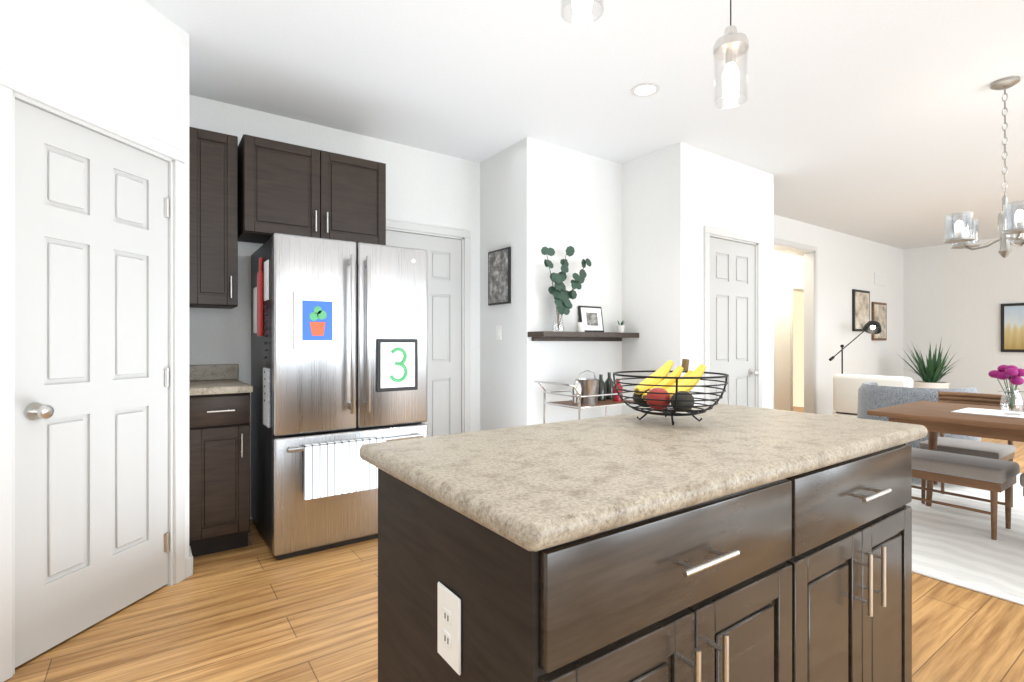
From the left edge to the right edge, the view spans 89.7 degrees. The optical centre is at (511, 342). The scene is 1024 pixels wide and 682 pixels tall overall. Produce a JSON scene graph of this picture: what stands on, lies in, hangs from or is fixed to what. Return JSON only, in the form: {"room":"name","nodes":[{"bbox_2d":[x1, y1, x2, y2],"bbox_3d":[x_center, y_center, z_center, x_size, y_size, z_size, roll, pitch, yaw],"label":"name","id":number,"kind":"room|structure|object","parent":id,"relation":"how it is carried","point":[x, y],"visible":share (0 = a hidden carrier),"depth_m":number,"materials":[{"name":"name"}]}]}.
{"room":"kitchen","nodes":[
{"label":"kitchen","id":0,"kind":"room"},
{"bbox_2d":[0,0,1023,558],"bbox_3d":[2.867,-0.190,2.942,12.528,2.700,9.770,0,0,-35],"label":"wall","id":1,"kind":"structure","parent":0,"point":[632,230],"depth_m":4.13,"materials":[{"name":"paint"}]},
{"bbox_2d":[15,99,168,667],"bbox_3d":[-1.711,0.142,2.136,0.500,2.011,0.501,0,0,-35],"label":"pantry door","id":2,"kind":"structure","parent":1,"relation":"in","point":[91,380],"depth_m":2.08,"materials":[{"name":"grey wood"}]},
{"bbox_2d":[189,127,237,308],"bbox_3d":[-1.819,-0.730,3.108,0.265,1.020,0.334,0,0,-35],"label":"upper cabinet","id":3,"kind":"object","parent":1,"relation":"attached to","point":[213,219],"visible":0.9,"depth_m":3.01,"materials":[{"name":"brown wood"}]},
{"bbox_2d":[238,134,385,244],"bbox_3d":[-1.316,-0.950,3.424,0.878,0.580,0.394,0,0,-35],"label":"upper cabinet","id":4,"kind":"object","parent":1,"relation":"attached to","point":[287,188],"visible":0.85,"depth_m":3.25,"materials":[{"name":"brown wood"}]},
{"bbox_2d":[0,68,817,681],"bbox_3d":[3.264,-0.049,2.482,12.406,2.418,8.322,0,0,-35],"label":"door frame","id":5,"kind":"structure","parent":1,"relation":"attached to","point":[12,90],"depth_m":2.47,"materials":[{"name":"white wood"}]},
{"bbox_2d":[386,230,460,436],"bbox_3d":[-0.687,0.142,4.102,0.668,2.011,0.107,0,0,-35],"label":"garage door","id":6,"kind":"structure","parent":1,"relation":"in","point":[443,336],"depth_m":4.21,"materials":[{"name":"grey wood"}]},
{"bbox_2d":[496,326,500,339],"bbox_3d":[-0.108,-0.083,4.154,0.010,0.115,0.070,0,0,-35],"label":"light switch","id":7,"kind":"object","parent":1,"relation":"attached to","point":[498,332],"visible":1,"depth_m":4.15,"materials":[{"name":"white plastic"}]},
{"bbox_2d":[488,247,510,305],"bbox_3d":[-0.104,-0.530,4.136,0.023,0.440,0.305,0,0,-35],"label":"wall picture","id":8,"kind":"object","parent":1,"relation":"attached to","point":[499,276],"visible":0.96,"depth_m":4.11,"materials":[{"name":"black"}]},
{"bbox_2d":[528,331,638,340],"bbox_3d":[0.586,-0.050,4.062,1.016,0.070,0.193,0,0,-35],"label":"floating shelf","id":9,"kind":"object","parent":1,"relation":"attached to","point":[570,336],"visible":1,"depth_m":3.98,"materials":[{"name":"brown wood"}]},
{"bbox_2d":[541,246,590,331],"bbox_3d":[0.404,-0.414,3.908,0.484,0.656,0.141,0,0,-35],"label":"vase","id":10,"kind":"object","parent":9,"relation":"on","point":[561,294],"visible":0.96,"depth_m":3.87,"materials":[{"name":"clear glass"}]},
{"bbox_2d":[577,322,584,331],"bbox_3d":[0.534,-0.124,4.006,0.062,0.078,0.062,0,0,-35],"label":"candle","id":11,"kind":"object","parent":9,"relation":"on","point":[580,326],"visible":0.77,"depth_m":3.98,"materials":[{"name":"white wax"}]},
{"bbox_2d":[578,306,603,331],"bbox_3d":[0.645,-0.193,4.187,0.250,0.214,0.047,0,0,-35],"label":"framed picture","id":12,"kind":"object","parent":9,"relation":"on","point":[591,317],"visible":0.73,"depth_m":4.18,"materials":[{"name":"black"}]},
{"bbox_2d":[616,320,624,332],"bbox_3d":[0.906,-0.140,4.277,0.079,0.110,0.074,0,0,-35],"label":"plant","id":13,"kind":"object","parent":9,"relation":"on","point":[620,328],"visible":0.88,"depth_m":4.25,"materials":[{"name":"green plant"}]},
{"bbox_2d":[710,237,758,406],"bbox_3d":[1.871,0.142,4.343,0.700,2.011,0.107,0,0,-35],"label":"closet door","id":14,"kind":"structure","parent":1,"relation":"in","point":[732,309],"depth_m":4.37,"materials":[{"name":"grey wood"}]},
{"bbox_2d":[852,289,869,331],"bbox_3d":[5.100,-0.470,7.518,0.540,0.600,0.030,0,0,-35],"label":"picture","id":15,"kind":"object","parent":1,"relation":"attached to","point":[860,309],"visible":0.81,"depth_m":7.47,"materials":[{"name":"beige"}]},
{"bbox_2d":[871,302,886,339],"bbox_3d":[5.625,-0.330,7.885,0.500,0.580,0.030,0,0,-35],"label":"picture","id":16,"kind":"object","parent":1,"relation":"attached to","point":[879,312],"visible":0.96,"depth_m":7.87,"materials":[{"name":"brown wood"}]},
{"bbox_2d":[874,272,886,285],"bbox_3d":[5.677,-0.980,7.932,0.440,0.180,0.016,0,0,-35],"label":"air vent","id":17,"kind":"object","parent":1,"relation":"in","point":[880,279],"visible":0.98,"depth_m":7.92,"materials":[{"name":"white"}]},
{"bbox_2d":[1001,303,1023,351],"bbox_3d":[7.387,-0.220,7.113,0.034,0.700,0.940,0,0,-35],"label":"framed picture","id":18,"kind":"object","parent":1,"relation":"attached to","point":[1012,327],"visible":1,"depth_m":7.38,"materials":[{"name":"black"}]},
{"bbox_2d":[4,406,1023,681],"bbox_3d":[2.359,1.190,3.605,12.800,0.060,11.600,0,0,-35],"label":"floor","id":19,"kind":"structure","parent":0,"point":[254,610],"depth_m":2.08,"materials":[{"name":"brown wood"}]},
{"bbox_2d":[189,364,252,556],"bbox_3d":[-1.726,0.647,3.005,0.305,1.025,0.608,0,0,-35],"label":"base cabinet","id":20,"kind":"object","parent":19,"relation":"on","point":[219,457],"visible":0.88,"depth_m":2.80,"materials":[{"name":"black wood"}]},
{"bbox_2d":[251,233,426,559],"bbox_3d":[-1.103,0.287,3.261,0.907,1.745,0.861,0,0,-35],"label":"refrigerator","id":21,"kind":"object","parent":19,"relation":"on","point":[338,354],"visible":0.98,"depth_m":2.90,"materials":[{"name":"grey metal"}]},
{"bbox_2d":[534,370,643,423],"bbox_3d":[0.584,0.678,3.815,0.768,0.963,0.404,0,0,-35],"label":"bar cart","id":22,"kind":"object","parent":19,"relation":"on","point":[586,393],"visible":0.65,"depth_m":3.72,"materials":[{"name":"silver metal"}]},
{"bbox_2d":[378,435,926,681],"bbox_3d":[0.433,0.719,1.337,1.384,0.882,0.657,0,0,-35],"label":"kitchen island","id":23,"kind":"object","parent":19,"relation":"on","point":[719,542],"depth_m":0.98,"materials":[{"name":"black wood"}]},
{"bbox_2d":[359,403,927,562],"bbox_3d":[0.422,0.257,1.358,1.450,0.039,0.680,0,0,-35],"label":"island countertop","id":24,"kind":"structure","parent":23,"relation":"on","point":[523,488],"depth_m":1.04,"materials":[{"name":"beige stone"}]},
{"bbox_2d":[613,359,728,424],"bbox_3d":[0.476,0.143,1.560,0.336,0.186,0.336,0,0,-35],"label":"fruit bowl","id":25,"kind":"object","parent":24,"relation":"on","point":[659,390],"visible":1,"depth_m":1.53,"materials":[{"name":"black metal"}]},
{"bbox_2d":[829,321,881,373],"bbox_3d":[4.456,0.429,6.750,0.983,1.462,0.394,0,0,-35],"label":"floor lamp","id":26,"kind":"object","parent":19,"relation":"on","point":[872,327],"visible":0.71,"depth_m":6.83,"materials":[{"name":"black metal"}]},
{"bbox_2d":[832,374,912,417],"bbox_3d":[4.247,0.760,5.904,0.810,0.800,0.740,0,0,-35],"label":"sofa","id":27,"kind":"object","parent":19,"relation":"on","point":[845,394],"visible":0.31,"depth_m":5.80,"materials":[{"name":"fabric"}]},
{"bbox_2d":[901,338,958,388],"bbox_3d":[6.069,0.519,7.512,0.941,1.281,0.938,0,0,-35],"label":"potted plant","id":28,"kind":"object","parent":19,"relation":"on","point":[931,374],"visible":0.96,"depth_m":7.33,"materials":[{"name":"white"}]},
{"bbox_2d":[906,473,1023,605],"bbox_3d":[3.856,1.154,2.731,3.150,0.012,4.530,0,0,-35],"label":"rug","id":29,"kind":"object","parent":19,"relation":"on","point":[957,547],"depth_m":2.96,"materials":[{"name":"white fabric"}]},
{"bbox_2d":[857,382,980,483],"bbox_3d":[3.470,0.754,4.432,0.810,0.787,0.838,0,0,-35],"label":"accent chair","id":30,"kind":"object","parent":29,"relation":"on","point":[873,395],"visible":0.27,"depth_m":4.22,"materials":[{"name":"fabric"}]},
{"bbox_2d":[867,401,1023,505],"bbox_3d":[3.103,0.781,2.691,0.930,0.732,1.850,0,0,-35],"label":"dining table","id":31,"kind":"object","parent":29,"relation":"on","point":[934,418],"visible":0.73,"depth_m":2.96,"materials":[{"name":"brown wood"}]},
{"bbox_2d":[951,408,1023,418],"bbox_3d":[3.144,0.412,2.641,0.340,0.004,1.320,0,0,-35],"label":"table runner","id":32,"kind":"object","parent":31,"relation":"on","point":[988,412],"visible":0.98,"depth_m":3.05,"materials":[{"name":"white fabric"}]},
{"bbox_2d":[988,365,1023,414],"bbox_3d":[2.884,0.269,2.981,0.181,0.283,0.190,0,0,-35],"label":"flower vase","id":33,"kind":"object","parent":32,"relation":"on","point":[1013,374],"visible":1,"depth_m":2.97,"materials":[{"name":"clear glass"}]},
{"bbox_2d":[912,448,1019,539],"bbox_3d":[2.709,0.939,3.435,0.380,0.418,0.920,0,0,-35],"label":"bench","id":34,"kind":"object","parent":29,"relation":"on","point":[994,477],"visible":0.52,"depth_m":3.15,"materials":[{"name":"fabric"}]},
{"bbox_2d":[919,391,1015,506],"bbox_3d":[3.232,0.757,3.655,0.468,0.780,0.440,0,0,-35],"label":"dining chair","id":35,"kind":"object","parent":29,"relation":"on","point":[980,448],"visible":0.62,"depth_m":3.64,"materials":[{"name":"fabric"}]},
{"bbox_2d":[1020,473,1023,495],"bbox_3d":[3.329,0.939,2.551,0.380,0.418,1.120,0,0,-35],"label":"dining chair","id":36,"kind":"object","parent":29,"relation":"on","point":[1022,479],"visible":1,"depth_m":2.89,"materials":[{"name":"fabric"}]},
{"bbox_2d":[144,0,1023,249],"bbox_3d":[2.359,-1.570,3.605,12.800,0.060,11.600,0,0,-35],"label":"ceiling","id":37,"kind":"structure","parent":0,"point":[880,121],"depth_m":3.06,"materials":[{"name":"paint"}]},
{"bbox_2d":[561,0,603,24],"bbox_3d":[0.171,-1.173,1.255,0.120,0.732,0.120,0,0,-35],"label":"pendant light","id":38,"kind":"object","parent":37,"relation":"hanging from","point":[565,1],"visible":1,"depth_m":1.29,"materials":[{"name":"clear glass"}]},
{"bbox_2d":[631,83,659,96],"bbox_3d":[0.811,-1.538,3.131,0.170,0.003,0.170,0,0,-35],"label":"recessed light","id":39,"kind":"object","parent":37,"relation":"in","point":[645,89],"visible":1,"depth_m":3.12,"materials":[{"name":"white"}]},
{"bbox_2d":[713,0,748,107],"bbox_3d":[0.731,-1.173,1.720,0.120,0.732,0.120,0,0,-35],"label":"pendant light","id":40,"kind":"object","parent":37,"relation":"hanging from","point":[731,46],"visible":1,"depth_m":1.70,"materials":[{"name":"glass"}]},
{"bbox_2d":[944,76,1023,257],"bbox_3d":[2.920,-1.020,3.030,0.583,1.039,0.580,0,0,-35],"label":"chandelier","id":41,"kind":"object","parent":37,"relation":"hanging from","point":[1008,226],"visible":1,"depth_m":3.03,"materials":[{"name":"grey metal"}]}
]}

